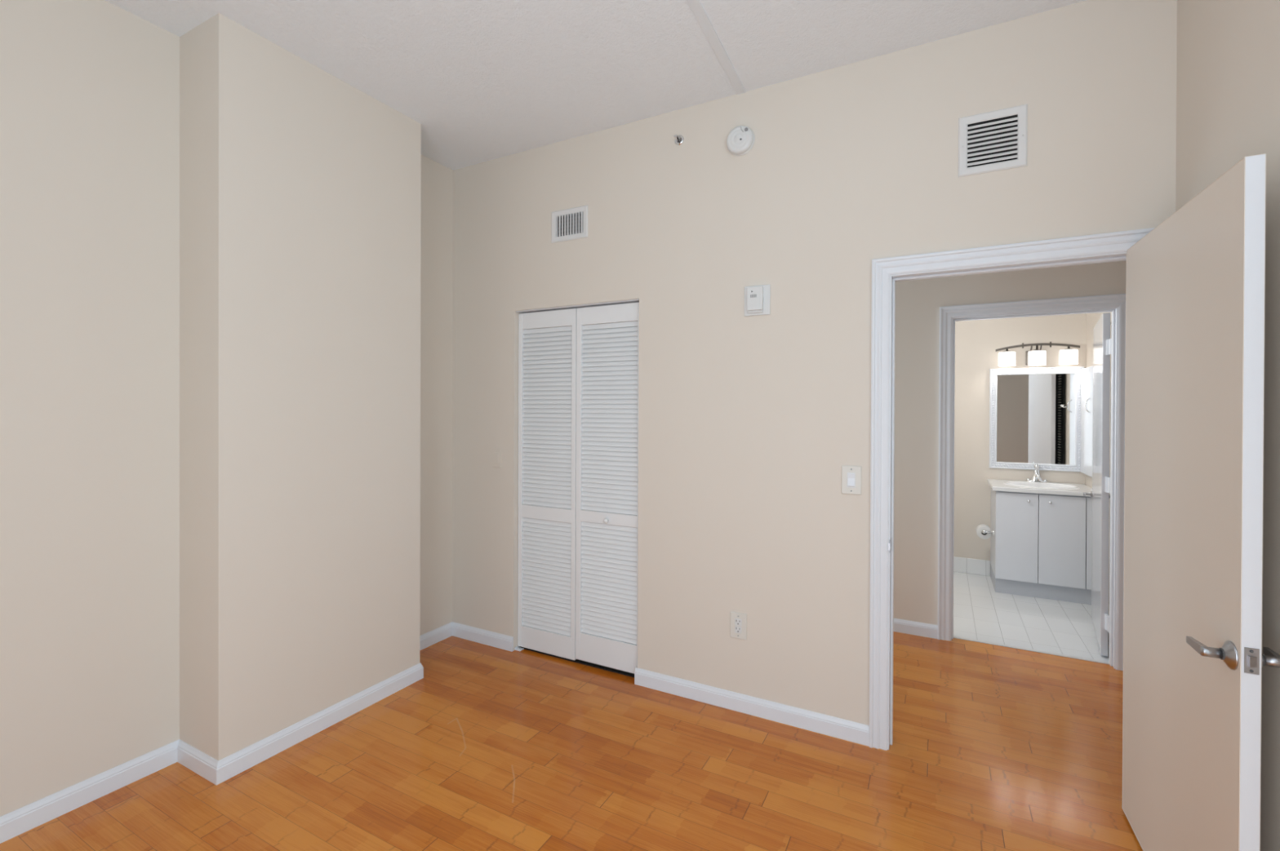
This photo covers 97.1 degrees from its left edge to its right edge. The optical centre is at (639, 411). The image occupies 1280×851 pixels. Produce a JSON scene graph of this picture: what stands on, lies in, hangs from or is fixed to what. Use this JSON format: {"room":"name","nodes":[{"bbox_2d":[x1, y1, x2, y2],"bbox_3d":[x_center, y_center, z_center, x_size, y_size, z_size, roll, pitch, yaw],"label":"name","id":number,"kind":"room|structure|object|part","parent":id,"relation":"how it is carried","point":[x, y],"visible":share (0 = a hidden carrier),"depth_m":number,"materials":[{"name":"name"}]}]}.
{"room":"empty bedroom","nodes":[
{"label":"empty bedroom","id":0,"kind":"room"},
{"bbox_2d":[0,0,453,817],"bbox_3d":[-2.112,-0.050,2.174,0.207,3.000,3.450,0,0,28],"label":"wall","id":1,"kind":"structure","parent":0,"point":[90,89],"depth_m":2.11,"materials":[{"name":"paint"}]},
{"bbox_2d":[0,622,513,844],"bbox_3d":[-1.804,1.410,2.013,0.517,0.084,3.450,0,0,28],"label":"baseboard","id":2,"kind":"structure","parent":1,"relation":"attached to","point":[14,824],"depth_m":2.29,"materials":[{"name":"white paint"}]},
{"bbox_2d":[179,13,421,760],"bbox_3d":[-1.638,-0.050,2.747,0.505,3.000,0.967,0,0,28],"label":"wall","id":3,"kind":"structure","parent":0,"point":[300,188],"depth_m":2.43,"materials":[{"name":"paint"}]},
{"bbox_2d":[0,572,1142,850],"bbox_3d":[0.727,1.507,2.551,5.100,0.106,7.020,0,0,28],"label":"floor","id":4,"kind":"structure","parent":0,"point":[993,748],"depth_m":2.28,"materials":[{"name":"brown wood"}]},
{"bbox_2d":[953,635,1109,664],"bbox_3d":[2.369,1.460,3.460,0.809,0.005,0.030,0,0,28],"label":"threshold","id":5,"kind":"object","parent":4,"relation":"on","point":[954,637],"depth_m":3.44,"materials":[{"name":"stone"}]},
{"bbox_2d":[990,488,1092,604],"bbox_3d":[3.258,1.049,4.588,0.662,0.822,0.558,0,0,28],"label":"bathroom vanity","id":6,"kind":"object","parent":4,"relation":"on","point":[1041,544],"visible":0.97,"depth_m":4.38,"materials":[{"name":"white laminate"}]},
{"bbox_2d":[982,529,993,535],"bbox_3d":[2.932,1.011,4.767,0.082,0.048,0.152,0,0,28],"label":"toilet paper holder","id":7,"kind":"object","parent":6,"relation":"attached to","point":[984,531],"visible":0.98,"depth_m":4.72,"materials":[{"name":"silver metal"}]},
{"bbox_2d":[976,524,991,539],"bbox_3d":[2.919,1.024,4.795,0.110,0.110,0.100,0,0,28],"label":"toilet paper roll","id":8,"kind":"object","parent":7,"relation":"hanging from","point":[980,528],"visible":0.9,"depth_m":4.76,"materials":[{"name":"paper"}]},
{"bbox_3d":[2.934,1.011,4.774,0.078,0.032,0.139,0,0,28],"label":"arm","id":9,"kind":"part","parent":7,"relation":"part of","materials":[{"name":"silver metal"}]},
{"bbox_3d":[2.975,0.994,4.463,0.280,0.692,0.018,0,0,28],"label":"cabinet door","id":10,"kind":"part","parent":6,"relation":"part of","materials":[{"name":"white laminate"}]},
{"bbox_2d":[987,479,1092,497],"bbox_3d":[3.248,0.663,4.593,0.688,0.132,0.559,0,0,28],"label":"countertop","id":11,"kind":"structure","parent":6,"relation":"on","point":[1051,488],"depth_m":4.48,"materials":[{"name":"white stone"}]},
{"bbox_2d":[1025,464,1048,483],"bbox_3d":[3.361,0.524,4.755,0.136,0.161,0.151,0,0,-3],"label":"faucet","id":12,"kind":"object","parent":11,"relation":"on","point":[1036,477],"visible":0.99,"depth_m":4.77,"materials":[{"name":"silver metal"}]},
{"bbox_3d":[3.354,0.472,4.771,0.042,0.057,0.068,0,0,28],"label":"lever","id":13,"kind":"part","parent":12,"relation":"part of","materials":[{"name":"silver metal"}]},
{"bbox_3d":[3.231,0.996,4.327,0.292,0.692,0.018,0,0,28],"label":"cabinet door","id":14,"kind":"part","parent":6,"relation":"part of","materials":[{"name":"white laminate"}]},
{"bbox_3d":[3.401,0.997,4.239,0.082,0.692,0.016,0,0,28],"label":"filler panel","id":15,"kind":"part","parent":6,"relation":"part of","materials":[{"name":"white laminate"}]},
{"bbox_2d":[105,0,1086,170],"bbox_3d":[-0.516,-1.589,1.218,4.127,0.100,3.870,0,0,28],"label":"ceiling","id":16,"kind":"structure","parent":0,"point":[483,81],"depth_m":2.38,"materials":[{"name":"white paint"}]},
{"bbox_2d":[686,0,746,94],"bbox_3d":[0.117,-1.538,1.945,0.043,0.005,1.754,0,0,25],"label":"trim","id":17,"kind":"structure","parent":16,"relation":"attached to","point":[700,15],"depth_m":2.36,"materials":[{"name":"paint"}]},
{"bbox_2d":[452,0,1177,725],"bbox_3d":[0.360,-0.043,2.879,3.927,3.000,0.120,0,0,28],"label":"wall","id":18,"kind":"structure","parent":0,"point":[748,426],"depth_m":2.67,"materials":[{"name":"paint"}]},
{"bbox_2d":[551,204,587,243],"bbox_3d":[-0.402,-1.061,3.210,0.249,0.179,0.009,0,0,28],"label":"air vent","id":19,"kind":"object","parent":18,"relation":"in","point":[568,224],"visible":1,"depth_m":3.21,"materials":[{"name":"metal"}]},
{"bbox_2d":[514,299,639,674],"bbox_3d":[-0.364,0.426,3.246,0.852,2.054,0.075,0,0,28],"label":"door","id":20,"kind":"structure","parent":18,"relation":"in","point":[579,382],"depth_m":3.23,"materials":[{"name":"white paint"}]},
{"bbox_3d":[-0.187,0.608,3.128,0.030,0.030,0.029,0,0,28],"label":"knob","id":21,"kind":"part","parent":20,"relation":"part of","materials":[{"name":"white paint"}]},
{"bbox_2d":[674,134,684,145],"bbox_3d":[0.190,-1.387,2.872,0.052,0.052,0.047,0,0,28],"label":"sprinkler head","id":22,"kind":"object","parent":18,"relation":"attached to","point":[679,140],"visible":1,"depth_m":2.88},
{"bbox_2d":[729,611,746,639],"bbox_3d":[0.478,1.044,2.745,0.083,0.125,0.010,0,0,28],"label":"power outlet","id":23,"kind":"object","parent":18,"relation":"attached to","point":[738,629],"visible":1,"depth_m":2.74,"materials":[{"name":"beige plastic"}]},
{"bbox_2d":[734,626,741,634],"bbox_3d":[0.477,1.063,2.743,0.034,0.033,0.004,0,0,28],"label":"receptacle","id":24,"kind":"object","parent":23,"relation":"attached to","point":[737,628],"depth_m":2.74,"materials":[{"name":"white plastic"}]},
{"bbox_2d":[734,618,742,626],"bbox_3d":[0.477,1.026,2.742,0.034,0.033,0.004,0,0,28],"label":"receptacle","id":25,"kind":"object","parent":23,"relation":"attached to","point":[738,622],"depth_m":2.74,"materials":[{"name":"white plastic"}]},
{"bbox_2d":[726,125,755,156],"bbox_3d":[0.480,-1.305,2.719,0.136,0.136,0.044,0,0,28],"label":"smoke detector","id":26,"kind":"object","parent":18,"relation":"attached to","point":[740,140],"visible":1,"depth_m":2.70,"materials":[{"name":"white plastic"}]},
{"bbox_2d":[634,667,869,746],"bbox_3d":[0.489,1.416,2.738,1.166,0.084,0.013,0,0,28],"label":"baseboard","id":27,"kind":"structure","parent":18,"relation":"attached to","point":[848,731],"depth_m":2.69,"materials":[{"name":"white paint"}]},
{"bbox_2d":[744,284,770,316],"bbox_3d":[0.555,-0.528,2.689,0.126,0.143,0.031,0,0,28],"label":"thermostat","id":28,"kind":"object","parent":18,"relation":"attached to","point":[757,298],"visible":1,"depth_m":2.68,"materials":[{"name":"white plastic"}]},
{"bbox_3d":[0.550,-0.473,2.692,0.071,0.010,0.016,0,0,28],"label":"slide lever","id":29,"kind":"part","parent":28,"relation":"part of","materials":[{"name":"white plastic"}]},
{"bbox_2d":[841,465,861,495],"bbox_3d":[0.934,0.306,2.498,0.083,0.126,0.014,0,0,28],"label":"light switch","id":30,"kind":"object","parent":18,"relation":"attached to","point":[851,475],"visible":1,"depth_m":2.50,"materials":[{"name":"beige plastic"}]},
{"bbox_3d":[0.934,0.306,2.498,0.036,0.067,0.002,0,0,28],"label":"rocker frame","id":31,"kind":"part","parent":30,"relation":"part of","materials":[{"name":"white plastic"}]},
{"bbox_2d":[958,104,1027,177],"bbox_3d":[1.402,-1.074,2.248,0.234,0.239,0.009,0,0,28],"label":"air vent","id":32,"kind":"object","parent":18,"relation":"in","point":[996,140],"visible":1,"depth_m":2.25,"materials":[{"name":"metal"}]},
{"bbox_2d":[869,227,1155,751],"bbox_3d":[1.467,0.405,2.280,0.986,2.118,0.140,0,0,28],"label":"trim","id":33,"kind":"structure","parent":18,"relation":"attached to","point":[1109,246],"depth_m":2.43,"materials":[{"name":"white paint"}]},
{"bbox_3d":[1.081,0.583,2.446,0.009,0.058,0.049,0,0,28],"label":"strike plate","id":34,"kind":"part","parent":33,"relation":"part of","materials":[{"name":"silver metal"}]},
{"bbox_2d":[1121,153,1279,850],"bbox_3d":[1.595,0.436,1.667,0.148,2.040,0.871,0,0,28],"label":"door","id":35,"kind":"structure","parent":18,"relation":"in","point":[1193,659],"depth_m":1.51,"materials":[{"name":"paint"}]},
{"bbox_3d":[1.383,0.578,1.385,0.037,0.024,0.093,0,0,25],"label":"lever handle","id":36,"kind":"part","parent":35,"relation":"part of","materials":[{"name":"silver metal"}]},
{"bbox_3d":[1.397,0.571,1.290,0.025,0.059,0.003,0,0,27],"label":"latch plate","id":37,"kind":"part","parent":35,"relation":"part of","materials":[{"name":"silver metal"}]},
{"bbox_3d":[1.480,0.579,1.336,0.038,0.024,0.093,0,0,28],"label":"lever handle","id":38,"kind":"part","parent":35,"relation":"part of","materials":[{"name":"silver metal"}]},
{"bbox_2d":[893,260,1126,625],"bbox_3d":[2.260,0.151,3.498,3.300,2.620,0.110,0,0,28],"label":"wall","id":39,"kind":"structure","parent":0,"point":[918,303],"depth_m":3.66,"materials":[{"name":"paint"}]},
{"bbox_2d":[893,618,937,639],"bbox_3d":[1.389,1.414,3.896,1.181,0.084,0.013,0,0,28],"label":"baseboard","id":40,"kind":"structure","parent":39,"relation":"attached to","point":[922,629],"depth_m":3.67,"materials":[{"name":"white paint"}]},
{"bbox_2d":[937,293,1125,671],"bbox_3d":[2.362,0.400,3.434,0.965,2.124,0.130,0,0,28],"label":"trim","id":41,"kind":"structure","parent":39,"relation":"attached to","point":[1115,304],"depth_m":3.37,"materials":[{"name":"white paint"}]},
{"bbox_2d":[953,313,1086,560],"bbox_3d":[3.264,0.149,4.957,2.900,2.620,0.100,0,0,28],"label":"wall","id":42,"kind":"structure","parent":0,"point":[976,341],"depth_m":5.02,"materials":[{"name":"paint"}]},
{"bbox_2d":[953,556,990,576],"bbox_3d":[2.613,1.388,5.245,1.092,0.135,0.010,0,0,28],"label":"baseboard","id":43,"kind":"structure","parent":42,"relation":"attached to","point":[968,566],"depth_m":5.05,"materials":[{"name":"white tile"}]},
{"bbox_2d":[989,366,1084,472],"bbox_3d":[3.376,0.067,4.826,0.664,0.873,0.026,0,0,28],"label":"wall mirror","id":44,"kind":"object","parent":42,"relation":"attached to","point":[1035,413],"visible":0.99,"depth_m":4.83,"materials":[{"name":"mirror"}]},
{"bbox_2d":[995,342,1079,366],"bbox_3d":[3.341,-0.481,4.763,0.584,0.190,0.168,0,0,28],"label":"vanity light","id":45,"kind":"object","parent":42,"relation":"attached to","point":[1068,356],"visible":1,"depth_m":4.70,"materials":[{"name":"white glass"}]},
{"bbox_3d":[3.147,-0.446,4.843,0.126,0.118,0.126,0,0,28],"label":"lamp shade","id":46,"kind":"part","parent":45,"relation":"part of","materials":[{"name":"white glass"}]},
{"bbox_3d":[3.374,-0.455,4.829,0.128,0.120,0.022,0,0,28],"label":"plate","id":47,"kind":"part","parent":45,"relation":"part of","materials":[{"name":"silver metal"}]},
{"bbox_3d":[3.334,-0.445,4.743,0.126,0.118,0.126,0,0,28],"label":"lamp shade","id":48,"kind":"part","parent":45,"relation":"part of","materials":[{"name":"white glass"}]},
{"bbox_3d":[3.524,-0.444,4.642,0.126,0.118,0.126,0,0,28],"label":"lamp shade","id":49,"kind":"part","parent":45,"relation":"part of","materials":[{"name":"white glass"}]},
{"bbox_2d":[1080,365,1093,477],"bbox_3d":[3.553,0.080,4.492,0.067,0.853,0.430,0,0,28],"label":"medicine cabinet","id":50,"kind":"object","parent":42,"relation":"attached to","point":[1086,374],"visible":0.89,"depth_m":4.47,"materials":[{"name":"white paint"}]},
{"bbox_3d":[3.478,-0.043,4.384,0.035,0.118,0.010,0,0,28],"label":"pull handle","id":51,"kind":"part","parent":50,"relation":"part of","materials":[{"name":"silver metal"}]},
{"bbox_2d":[1084,311,1111,615],"bbox_3d":[3.524,0.153,4.258,0.104,2.620,0.890,0,0,28],"label":"wall","id":52,"kind":"structure","parent":0,"point":[1092,319],"depth_m":4.49,"materials":[{"name":"paint"}]},
{"bbox_2d":[1083,312,1111,656],"bbox_3d":[2.943,0.435,3.635,0.153,2.033,0.836,0,0,39],"label":"door","id":53,"kind":"structure","parent":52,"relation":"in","point":[1100,493],"depth_m":3.39,"materials":[{"name":"white paint"}]},
{"bbox_3d":[3.103,0.578,3.911,0.055,0.062,0.133,0,0,38],"label":"lever handle","id":54,"kind":"part","parent":53,"relation":"part of","materials":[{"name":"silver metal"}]},
{"bbox_2d":[1109,324,1111,558],"bbox_3d":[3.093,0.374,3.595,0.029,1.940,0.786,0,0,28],"label":"door hinge","id":55,"kind":"object","parent":53,"relation":"attached to","point":[1111,325],"visible":0.02,"depth_m":3.92,"materials":[{"name":"silver metal"}]},
{"bbox_2d":[1175,0,1279,850],"bbox_3d":[1.119,-0.029,0.384,0.160,3.000,3.570,0,0,28],"label":"wall","id":56,"kind":"structure","parent":0,"point":[1228,68],"depth_m":1.49,"materials":[{"name":"paint"}]}
]}

